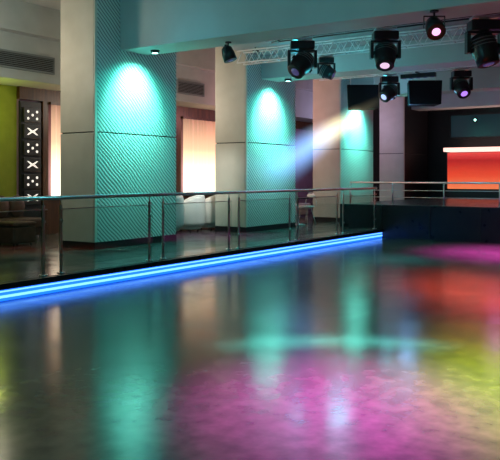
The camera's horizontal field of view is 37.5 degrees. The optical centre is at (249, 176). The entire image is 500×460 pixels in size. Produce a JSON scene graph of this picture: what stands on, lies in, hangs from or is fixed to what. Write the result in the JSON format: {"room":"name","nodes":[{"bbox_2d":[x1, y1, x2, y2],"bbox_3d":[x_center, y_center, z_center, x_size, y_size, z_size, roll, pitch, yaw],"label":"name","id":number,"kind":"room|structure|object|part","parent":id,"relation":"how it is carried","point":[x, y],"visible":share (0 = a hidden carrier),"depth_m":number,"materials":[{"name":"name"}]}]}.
{"room":"entertainment venue","nodes":[
{"label":"entertainment venue","id":0,"kind":"room"},
{"bbox_2d":[0,84,313,212],"bbox_3d":[-4.711,-0.925,16.511,0.200,5.050,30.200,0,0,34],"label":"wall","id":1,"kind":"structure","parent":0,"point":[8,94],"depth_m":15.86,"materials":[{"name":"white paint"}]},
{"bbox_2d":[0,48,54,74],"bbox_3d":[-4.493,-2.315,14.813,0.048,0.350,1.420,0,0,34],"label":"air vent","id":2,"kind":"object","parent":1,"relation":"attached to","point":[11,59],"visible":1,"depth_m":14.81,"materials":[{"name":"black metal"}]},
{"bbox_2d":[19,100,40,234],"bbox_3d":[-4.788,-0.185,16.094,0.117,2.930,0.580,0,0,34],"label":"light panel","id":3,"kind":"object","parent":1,"relation":"attached to","point":[29,112],"visible":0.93,"depth_m":16.04,"materials":[{"name":"black paint"}]},
{"bbox_2d":[40,101,47,234],"bbox_3d":[-4.589,-0.200,16.424,0.100,2.960,0.150,0,0,34],"label":"trim","id":4,"kind":"structure","parent":1,"relation":"attached to","point":[44,105],"depth_m":16.36,"materials":[{"name":"brown wood"}]},
{"bbox_2d":[48,200,59,233],"bbox_3d":[-4.052,0.880,17.226,0.100,0.800,1.780,0,0,34],"label":"trim","id":5,"kind":"structure","parent":1,"relation":"attached to","point":[53,205],"depth_m":16.58,"materials":[{"name":"brown wood"}]},
{"bbox_2d":[48,102,61,195],"bbox_3d":[-3.998,-0.600,17.189,0.090,2.160,1.740,0,0,34],"label":"curtain","id":6,"kind":"object","parent":1,"relation":"hanging from","point":[56,133],"visible":0.11,"depth_m":16.56,"materials":[{"name":"beige fabric"}]},
{"bbox_2d":[0,0,312,122],"bbox_3d":[-4.164,-2.700,16.025,1.250,1.500,30.000,0,0,34],"label":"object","id":7,"kind":"structure","parent":1,"relation":"attached to","point":[25,27],"depth_m":15.27,"materials":[{"name":"paint"}]},
{"bbox_2d":[17,86,312,130],"bbox_3d":[-0.642,-1.815,22.320,0.100,0.270,15.620,0,0,34],"label":"trim","id":8,"kind":"structure","parent":1,"relation":"attached to","point":[23,93],"depth_m":16.72,"materials":[{"name":"brown wood"}]},
{"bbox_2d":[174,116,180,191],"bbox_3d":[-2.751,-0.200,19.170,0.100,2.960,2.900,0,0,34],"label":"trim","id":9,"kind":"structure","parent":1,"relation":"attached to","point":[178,118],"depth_m":20.25,"materials":[{"name":"brown wood"}]},
{"bbox_2d":[176,79,204,96],"bbox_3d":[-1.547,-2.315,19.213,0.048,0.350,1.130,0,0,34],"label":"air vent","id":10,"kind":"object","parent":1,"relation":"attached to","point":[182,86],"visible":1,"depth_m":19.19,"materials":[{"name":"black metal"}]},
{"bbox_2d":[183,194,214,199],"bbox_3d":[-1.415,0.880,21.165,0.100,0.800,1.900,0,0,34],"label":"trim","id":11,"kind":"structure","parent":1,"relation":"attached to","point":[184,196],"depth_m":20.69,"materials":[{"name":"brown wood"}]},
{"bbox_2d":[181,116,216,191],"bbox_3d":[-1.361,-0.600,21.128,0.090,2.160,1.860,0,0,34],"label":"curtain","id":12,"kind":"object","parent":1,"relation":"hanging from","point":[199,143],"visible":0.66,"depth_m":20.99,"materials":[{"name":"beige fabric"}]},
{"bbox_2d":[0,238,499,459],"bbox_3d":[2.619,1.550,6.069,12.400,0.100,21.000,0,0,34],"label":"floor","id":13,"kind":"structure","parent":0,"point":[380,348],"depth_m":5.92,"materials":[{"name":"concrete"}]},
{"bbox_2d":[0,212,379,301],"bbox_3d":[-2.382,1.440,14.832,5.540,0.320,30.000,0,0,34],"label":"raised platform","id":14,"kind":"object","parent":13,"relation":"on","point":[25,258],"visible":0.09,"depth_m":12.82,"materials":[{"name":"stone"}]},
{"bbox_2d":[0,220,35,246],"bbox_3d":[-4.383,1.055,13.765,0.540,0.450,0.540,0,0,34],"label":"pouf","id":15,"kind":"object","parent":14,"relation":"on","point":[17,231],"visible":1,"depth_m":13.56,"materials":[{"name":"brown leather"}]},
{"bbox_2d":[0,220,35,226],"bbox_3d":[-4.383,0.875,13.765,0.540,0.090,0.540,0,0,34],"label":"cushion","id":16,"kind":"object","parent":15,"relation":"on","point":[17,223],"depth_m":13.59,"materials":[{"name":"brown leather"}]},
{"bbox_2d":[0,195,41,238],"bbox_3d":[-5.334,0.830,14.341,0.820,0.900,2.705,0,0,34],"label":"tufted sofa","id":17,"kind":"object","parent":14,"relation":"on","point":[4,205],"visible":0.59,"depth_m":15.19,"materials":[{"name":"brown leather"}]},
{"bbox_3d":[-5.566,0.710,14.497,0.260,0.660,2.705,0,0,34],"label":"backrest","id":18,"kind":"part","parent":17,"relation":"part of","materials":[{"name":"brown leather"}]},
{"bbox_2d":[0,217,41,227],"bbox_3d":[-4.750,0.940,15.033,0.620,0.200,0.880,0,0,34],"label":"seat cushion","id":19,"kind":"object","parent":17,"relation":"on","point":[38,221],"depth_m":15.04,"materials":[{"name":"brown leather"}]},
{"bbox_2d":[61,0,176,249],"bbox_3d":[-2.472,-1.085,14.126,0.896,4.730,2.254,0,0,34],"label":"column","id":20,"kind":"structure","parent":14,"relation":"on","point":[118,107],"depth_m":13.38,"materials":[{"name":"grey"}]},
{"bbox_3d":[-3.102,-2.127,13.213,0.845,2.645,0.028,0,0,34],"label":"panel","id":21,"kind":"part","parent":20,"relation":"part of","materials":[{"name":"beige paint"}]},
{"bbox_3d":[-3.102,0.185,13.213,0.845,1.940,0.028,0,0,34],"label":"panel","id":22,"kind":"part","parent":20,"relation":"part of","materials":[{"name":"white paint"}]},
{"bbox_3d":[-2.722,-1.147,12.975,0.032,4.605,0.064,0,0,34],"label":"corner trim","id":23,"kind":"part","parent":20,"relation":"part of","materials":[{"name":"silver metal"}]},
{"bbox_3d":[-2.098,-2.127,13.914,0.028,2.645,2.170,0,0,34],"label":"panel","id":24,"kind":"part","parent":20,"relation":"part of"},
{"bbox_3d":[-2.098,0.185,13.914,0.028,1.940,2.170,0,0,34],"label":"panel","id":25,"kind":"part","parent":20,"relation":"part of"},
{"bbox_2d":[176,196,184,232],"bbox_3d":[-1.839,0.846,16.758,0.704,0.869,0.713,0,0,-10],"label":"barrel armchair","id":26,"kind":"object","parent":14,"relation":"on","point":[180,210],"visible":0.29,"depth_m":16.57,"materials":[{"name":"white leather"}]},
{"bbox_2d":[0,187,376,275],"bbox_3d":[-1.011,0.762,12.079,0.110,1.035,14.950,0,0,34],"label":"glass railing","id":27,"kind":"object","parent":14,"relation":"on","point":[31,198],"visible":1,"depth_m":11.47,"materials":[{"name":"silver metal"}]},
{"bbox_3d":[-2.689,0.784,9.574,0.016,0.968,0.044,0,0,34],"label":"post","id":28,"kind":"part","parent":27,"relation":"part of","materials":[{"name":"silver metal"}]},
{"bbox_3d":[-2.522,0.784,9.823,0.016,0.968,0.044,0,0,34],"label":"post","id":29,"kind":"part","parent":27,"relation":"part of","materials":[{"name":"silver metal"}]},
{"bbox_3d":[-1.543,0.784,11.286,0.016,0.968,0.044,0,0,34],"label":"post","id":30,"kind":"part","parent":27,"relation":"part of","materials":[{"name":"silver metal"}]},
{"bbox_3d":[-1.365,0.784,11.552,0.016,0.968,0.044,0,0,34],"label":"post","id":31,"kind":"part","parent":27,"relation":"part of","materials":[{"name":"silver metal"}]},
{"bbox_3d":[-1.011,0.275,12.079,0.060,0.060,14.950,0,0,34],"label":"handrail","id":32,"kind":"part","parent":27,"relation":"part of","materials":[{"name":"silver metal"}]},
{"bbox_3d":[-0.374,0.784,13.031,0.016,0.968,0.044,0,0,34],"label":"post","id":33,"kind":"part","parent":27,"relation":"part of","materials":[{"name":"silver metal"}]},
{"bbox_3d":[-0.202,0.784,13.288,0.016,0.968,0.044,0,0,34],"label":"post","id":34,"kind":"part","parent":27,"relation":"part of","materials":[{"name":"silver metal"}]},
{"bbox_3d":[0.794,0.784,14.776,0.016,0.968,0.044,0,0,34],"label":"post","id":35,"kind":"part","parent":27,"relation":"part of","materials":[{"name":"silver metal"}]},
{"bbox_3d":[0.961,0.784,15.025,0.016,0.968,0.044,0,0,34],"label":"post","id":36,"kind":"part","parent":27,"relation":"part of","materials":[{"name":"silver metal"}]},
{"bbox_3d":[1.951,0.784,16.504,0.016,0.968,0.044,0,0,34],"label":"post","id":37,"kind":"part","parent":27,"relation":"part of","materials":[{"name":"silver metal"}]},
{"bbox_3d":[2.118,0.784,16.753,0.016,0.968,0.044,0,0,34],"label":"post","id":38,"kind":"part","parent":27,"relation":"part of","materials":[{"name":"silver metal"}]},
{"bbox_3d":[3.075,0.784,18.183,0.016,0.968,0.044,0,0,34],"label":"post","id":39,"kind":"part","parent":27,"relation":"part of","materials":[{"name":"silver metal"}]},
{"bbox_2d":[0,229,382,301],"bbox_3d":[-2.558,1.393,9.522,0.065,0.215,20.980,0,0,34],"label":"led strip","id":40,"kind":"object","parent":14,"relation":"attached to","point":[51,284],"visible":1,"depth_m":11.23,"materials":[{"name":"blue plastic"}]},
{"bbox_2d":[180,195,205,231],"bbox_3d":[-1.394,0.846,17.422,0.704,0.869,0.713,0,0,-10],"label":"barrel armchair","id":41,"kind":"object","parent":14,"relation":"on","point":[195,213],"visible":0.83,"depth_m":17.12,"materials":[{"name":"white fabric"}]},
{"bbox_2d":[201,195,214,229],"bbox_3d":[-0.949,0.846,18.087,0.704,0.869,0.713,0,0,-10],"label":"barrel armchair","id":42,"kind":"object","parent":14,"relation":"on","point":[210,206],"visible":0.4,"depth_m":17.74,"materials":[{"name":"white leather"}]},
{"bbox_3d":[-0.858,0.782,18.023,0.458,0.742,0.780,0,0,34],"label":"backrest","id":43,"kind":"part","parent":42,"relation":"part of","materials":[{"name":"white leather"}]},
{"bbox_2d":[215,47,295,232],"bbox_3d":[0.171,-1.085,18.073,0.896,4.730,2.254,0,0,34],"label":"column","id":44,"kind":"structure","parent":14,"relation":"on","point":[255,116],"depth_m":17.29,"materials":[{"name":"grey paint"}]},
{"bbox_3d":[-0.459,-2.127,17.160,0.845,2.645,0.028,0,0,34],"label":"panel","id":45,"kind":"part","parent":44,"relation":"part of","materials":[{"name":"beige paint"}]},
{"bbox_3d":[-0.459,0.185,17.160,0.845,1.940,0.028,0,0,34],"label":"panel","id":46,"kind":"part","parent":44,"relation":"part of","materials":[{"name":"white paint"}]},
{"bbox_3d":[-0.080,-1.147,16.922,0.032,4.605,0.064,0,0,34],"label":"corner trim","id":47,"kind":"part","parent":44,"relation":"part of","materials":[{"name":"silver metal"}]},
{"bbox_3d":[0.544,-2.127,17.861,0.028,2.645,2.170,0,0,34],"label":"panel","id":48,"kind":"part","parent":44,"relation":"part of","materials":[{"name":"tile"}]},
{"bbox_3d":[0.544,0.185,17.861,0.028,1.940,2.170,0,0,34],"label":"panel","id":49,"kind":"part","parent":44,"relation":"part of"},
{"bbox_2d":[295,197,308,224],"bbox_3d":[1.286,0.912,19.717,0.600,0.735,0.600,0,0,34],"label":"round table","id":50,"kind":"object","parent":14,"relation":"on","point":[295,197],"visible":0.47,"depth_m":19.70,"materials":[{"name":"silver metal"}]},
{"bbox_2d":[295,203,310,216],"bbox_3d":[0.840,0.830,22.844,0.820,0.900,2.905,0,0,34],"label":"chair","id":51,"kind":"object","parent":14,"relation":"on","point":[303,209],"visible":0.02,"depth_m":23.45,"materials":[{"name":"brown wood"}]},
{"bbox_2d":[295,203,310,209],"bbox_3d":[1.528,0.940,23.692,0.620,0.200,0.705,0,0,34],"label":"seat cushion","id":52,"kind":"object","parent":51,"relation":"on","point":[295,203],"depth_m":23.45,"materials":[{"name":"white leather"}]},
{"bbox_2d":[299,192,316,223],"bbox_3d":[1.564,0.851,20.313,0.440,0.864,0.440,0,0,44],"label":"chair","id":53,"kind":"object","parent":14,"relation":"on","point":[312,195],"visible":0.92,"depth_m":20.31,"materials":[{"name":"white leather"}]},
{"bbox_3d":[1.564,0.818,20.313,0.440,0.065,0.440,0,0,44],"label":"seat","id":54,"kind":"part","parent":53,"relation":"part of","materials":[{"name":"white leather"}]},
{"bbox_2d":[313,77,372,221],"bbox_3d":[2.813,-1.085,22.020,0.896,4.730,2.254,0,0,34],"label":"column","id":55,"kind":"structure","parent":14,"relation":"on","point":[342,137],"depth_m":21.18,"materials":[{"name":"light grey painted plaster"}]},
{"bbox_3d":[2.183,-2.127,21.107,0.845,2.645,0.028,0,0,34],"label":"panel","id":56,"kind":"part","parent":55,"relation":"part of","materials":[{"name":"paint"}]},
{"bbox_3d":[2.183,0.185,21.107,0.845,1.940,0.028,0,0,34],"label":"panel","id":57,"kind":"part","parent":55,"relation":"part of","materials":[{"name":"white paint"}]},
{"bbox_3d":[2.563,-1.147,20.870,0.032,4.605,0.064,0,0,34],"label":"corner trim","id":58,"kind":"part","parent":55,"relation":"part of","materials":[{"name":"silver metal"}]},
{"bbox_3d":[3.187,-2.127,21.808,0.028,2.645,2.170,0,0,34],"label":"panel","id":59,"kind":"part","parent":55,"relation":"part of","materials":[{"name":"tile"}]},
{"bbox_3d":[3.187,0.185,21.808,0.028,1.940,2.170,0,0,34],"label":"panel","id":60,"kind":"part","parent":55,"relation":"part of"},
{"bbox_2d":[380,96,427,200],"bbox_3d":[5.433,-1.085,25.934,0.896,4.730,2.254,0,0,34],"label":"column","id":61,"kind":"structure","parent":14,"relation":"on","point":[403,130],"depth_m":25.11,"materials":[{"name":"light grey painted plaster"}]},
{"bbox_3d":[4.803,-2.127,25.021,0.845,2.645,0.028,0,0,34],"label":"panel","id":62,"kind":"part","parent":61,"relation":"part of","materials":[{"name":"paint"}]},
{"bbox_3d":[4.803,0.185,25.021,0.845,1.940,0.028,0,0,34],"label":"panel","id":63,"kind":"part","parent":61,"relation":"part of","materials":[{"name":"paint"}]},
{"bbox_3d":[5.183,-1.147,24.784,0.032,4.605,0.064,0,0,34],"label":"corner trim","id":64,"kind":"part","parent":61,"relation":"part of","materials":[{"name":"silver metal"}]},
{"bbox_3d":[5.807,-2.127,25.722,0.028,2.645,2.170,0,0,34],"label":"panel","id":65,"kind":"part","parent":61,"relation":"part of","materials":[{"name":"black paint"}]},
{"bbox_3d":[5.807,0.185,25.722,0.028,1.940,2.170,0,0,34],"label":"panel","id":66,"kind":"part","parent":61,"relation":"part of","materials":[{"name":"black paint"}]},
{"bbox_2d":[381,198,499,242],"bbox_3d":[10.938,1.145,18.550,12.460,0.910,9.000,0,0,34],"label":"stage","id":67,"kind":"object","parent":13,"relation":"on","point":[457,220],"visible":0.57,"depth_m":17.50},
{"bbox_2d":[350,182,499,206],"bbox_3d":[7.696,0.404,15.426,12.371,0.571,0.090,0,0,34],"label":"railing","id":68,"kind":"object","parent":67,"relation":"on","point":[392,183],"visible":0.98,"depth_m":17.63,"materials":[{"name":"silver metal"}]},
{"bbox_3d":[7.705,0.500,15.420,12.350,0.016,0.016,0,0,34],"label":"rail","id":69,"kind":"part","parent":68,"relation":"part of","materials":[{"name":"silver metal"}]},
{"bbox_3d":[7.705,0.330,15.420,12.350,0.016,0.016,0,0,34],"label":"rail","id":70,"kind":"part","parent":68,"relation":"part of","materials":[{"name":"silver metal"}]},
{"bbox_3d":[4.610,0.415,17.492,0.035,0.530,0.036,0,0,34],"label":"post","id":71,"kind":"part","parent":68,"relation":"part of","materials":[{"name":"silver metal"}]},
{"bbox_2d":[428,208,429,237],"bbox_3d":[4.280,1.095,17.583,0.050,0.710,0.015,0,0,34],"label":"trim","id":72,"kind":"structure","parent":67,"relation":"attached to","point":[428,208],"depth_m":17.58,"materials":[{"name":"black paint"}]},
{"bbox_2d":[443,147,499,197],"bbox_3d":[9.437,-0.150,23.858,6.060,1.680,1.250,0,0,34],"label":"bar","id":73,"kind":"object","parent":67,"relation":"on","point":[464,164],"visible":0.99,"depth_m":24.58,"materials":[{"name":"glowing orange acrylic plastic"},{"name":"white light strip"}]},
{"bbox_3d":[9.152,-0.210,23.477,5.810,1.220,0.040,0,0,34],"label":"red panel","id":74,"kind":"part","parent":73,"relation":"part of","materials":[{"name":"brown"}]},
{"bbox_2d":[478,209,480,239],"bbox_3d":[5.277,1.095,16.916,0.050,0.710,0.015,0,0,34],"label":"trim","id":75,"kind":"structure","parent":67,"relation":"attached to","point":[479,210],"depth_m":16.91,"materials":[{"name":"black paint"}]},
{"bbox_2d":[19,0,499,78],"bbox_3d":[2.768,-3.200,11.505,18.200,0.700,30.200,0,0,34],"label":"ceiling","id":76,"kind":"structure","parent":0,"point":[54,4],"depth_m":15.15,"materials":[{"name":"paint"}]},
{"bbox_2d":[120,0,499,54],"bbox_3d":[3.836,-2.885,9.748,14.470,1.130,0.730,0,0,34],"label":"ceiling beam","id":77,"kind":"structure","parent":76,"relation":"attached to","point":[166,26],"depth_m":11.94,"materials":[{"name":"paint"}]},
{"bbox_2d":[150,50,159,53],"bbox_3d":[-1.741,-2.292,13.488,0.168,0.055,0.170,0,0,34],"label":"recessed light","id":78,"kind":"object","parent":77,"relation":"attached to","point":[152,51],"visible":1,"depth_m":13.43,"materials":[{"name":"black"}]},
{"bbox_2d":[222,41,236,62],"bbox_3d":[-0.352,-2.139,12.638,0.252,0.362,0.253,0,0,-26],"label":"spotlight","id":79,"kind":"object","parent":77,"relation":"attached to","point":[228,54],"visible":1,"depth_m":12.56,"materials":[{"name":"black metal"}]},
{"bbox_2d":[423,9,445,39],"bbox_3d":[2.567,-2.109,10.231,0.300,0.422,0.350,0,0,0],"label":"spotlight","id":80,"kind":"object","parent":77,"relation":"attached to","point":[435,29],"visible":1,"depth_m":10.16,"materials":[{"name":"black metal"}]},
{"bbox_2d":[347,77,378,109],"bbox_3d":[2.913,-2.305,19.102,0.836,1.090,0.635,0,0,3],"label":"speaker","id":81,"kind":"object","parent":76,"relation":"hanging from","point":[360,97],"visible":0.87,"depth_m":18.79},
{"bbox_2d":[349,86,377,105],"bbox_3d":[2.897,-2.060,18.791,0.714,0.500,0.013,0,0,3],"label":"grille","id":82,"kind":"object","parent":81,"relation":"attached to","point":[358,95],"depth_m":18.79,"materials":[{"name":"black"}]},
{"bbox_2d":[237,24,496,64],"bbox_3d":[4.062,-2.677,13.527,10.318,0.345,0.292,0,0,34],"label":"lighting truss","id":83,"kind":"object","parent":76,"relation":"hanging from","point":[454,41],"visible":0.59,"depth_m":14.86,"materials":[{"name":"silver metal"}]},
{"bbox_2d":[317,55,335,79],"bbox_3d":[1.579,-2.248,15.193,0.397,0.505,0.278,0,0,16],"label":"light","id":84,"kind":"object","parent":83,"relation":"hanging from","point":[325,70],"visible":0.99,"depth_m":15.10,"materials":[{"name":"black metal"}]},
{"bbox_2d":[261,35,499,81],"bbox_3d":[6.479,-2.585,13.696,14.470,0.530,0.730,0,0,34],"label":"ceiling beam","id":85,"kind":"structure","parent":76,"relation":"attached to","point":[449,55],"depth_m":15.83,"materials":[{"name":"paint"}]},
{"bbox_2d":[266,13,499,42],"bbox_3d":[3.933,-2.722,11.808,8.600,0.256,0.232,0,0,34],"label":"pipe","id":86,"kind":"object","parent":76,"relation":"hanging from","point":[464,18],"visible":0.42,"depth_m":13.10,"materials":[{"name":"black metal"}]},
{"bbox_2d":[287,37,316,78],"bbox_3d":[0.970,-2.209,13.786,0.575,0.766,0.448,0,0,-23],"label":"light","id":87,"kind":"object","parent":86,"relation":"hanging from","point":[303,62],"visible":1,"depth_m":13.65,"materials":[{"name":"black plastic"},{"name":"black painted metal"},{"name":"glass lens"}]},
{"bbox_2d":[369,27,400,70],"bbox_3d":[2.362,-2.220,12.845,0.528,0.745,0.489,0,0,0],"label":"light","id":88,"kind":"object","parent":86,"relation":"hanging from","point":[385,53],"visible":1,"depth_m":12.73,"materials":[{"name":"black painted metal"},{"name":"black plastic"},{"name":"glass lens"}]},
{"bbox_2d":[465,15,499,68],"bbox_3d":[3.788,-2.178,11.912,0.594,0.829,0.465,0,0,0],"label":"light","id":89,"kind":"object","parent":86,"relation":"hanging from","point":[484,48],"visible":1,"depth_m":11.76,"materials":[{"name":"black painted metal"},{"name":"black plastic"},{"name":"glass lens"}]},
{"bbox_2d":[314,63,499,80],"bbox_3d":[5.855,-2.652,15.936,10.017,0.395,0.292,0,0,34],"label":"lighting truss","id":90,"kind":"object","parent":76,"relation":"hanging from","point":[470,67],"visible":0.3,"depth_m":17.43,"materials":[{"name":"silver metal"}]},
{"bbox_2d":[378,74,399,101],"bbox_3d":[3.324,-2.115,17.625,0.521,0.675,0.397,0,0,-22],"label":"light","id":91,"kind":"object","parent":90,"relation":"hanging from","point":[390,91],"visible":1,"depth_m":17.50,"materials":[{"name":"black metal"}]},
{"bbox_2d":[400,71,435,78],"bbox_3d":[3.936,-2.384,17.221,0.840,0.137,0.300,0,0,34],"label":"light bar","id":92,"kind":"object","parent":90,"relation":"attached to","point":[417,74],"visible":1,"depth_m":17.16,"materials":[{"name":"black metal"}]},
{"bbox_2d":[450,68,472,98],"bbox_3d":[4.776,-2.107,16.646,0.477,0.690,0.464,0,0,37],"label":"light","id":93,"kind":"object","parent":90,"relation":"hanging from","point":[460,86],"visible":1,"depth_m":16.53,"materials":[{"name":"black metal"}]},
{"bbox_2d":[407,73,441,106],"bbox_3d":[4.403,-2.335,18.706,0.836,1.030,0.635,0,0,3],"label":"television","id":94,"kind":"object","parent":76,"relation":"hanging from","point":[421,93],"visible":0.89,"depth_m":18.39,"materials":[{"name":"black plastic"},{"name":"black painted metal"}]},
{"bbox_2d":[411,82,439,101],"bbox_3d":[4.388,-2.120,18.395,0.714,0.500,0.013,0,0,3],"label":"grille","id":95,"kind":"object","parent":94,"relation":"attached to","point":[420,91],"depth_m":18.39,"materials":[{"name":"black"}]},
{"bbox_2d":[351,67,499,96],"bbox_3d":[9.121,-2.585,17.643,14.470,0.530,0.730,0,0,34],"label":"ceiling beam","id":96,"kind":"structure","parent":76,"relation":"attached to","point":[485,79],"depth_m":19.74,"materials":[{"name":"paint"}]},
{"bbox_2d":[411,90,499,110],"bbox_3d":[11.764,-2.585,21.590,14.470,0.530,0.730,0,0,34],"label":"ceiling beam","id":97,"kind":"structure","parent":76,"relation":"attached to","point":[483,99],"depth_m":24.24,"materials":[{"name":"paint"}]},
{"bbox_2d":[340,197,464,228],"bbox_3d":[5.288,0.985,22.333,1.140,0.590,9.000,0,0,34],"label":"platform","id":98,"kind":"structure","parent":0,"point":[358,215],"depth_m":18.67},
{"bbox_2d":[372,98,499,201],"bbox_3d":[11.195,-0.925,23.914,18.000,5.050,0.200,0,0,34],"label":"wall","id":99,"kind":"structure","parent":0,"point":[438,120],"depth_m":26.71,"materials":[{"name":"black paint"}]},
{"bbox_2d":[449,112,499,138],"bbox_3d":[9.419,-1.800,24.901,5.450,0.900,0.095,0,0,34],"label":"wall screen","id":100,"kind":"object","parent":99,"relation":"attached to","point":[461,126],"visible":1,"depth_m":25.87,"materials":[{"name":"glass"},{"name":"black plastic"}]}
]}

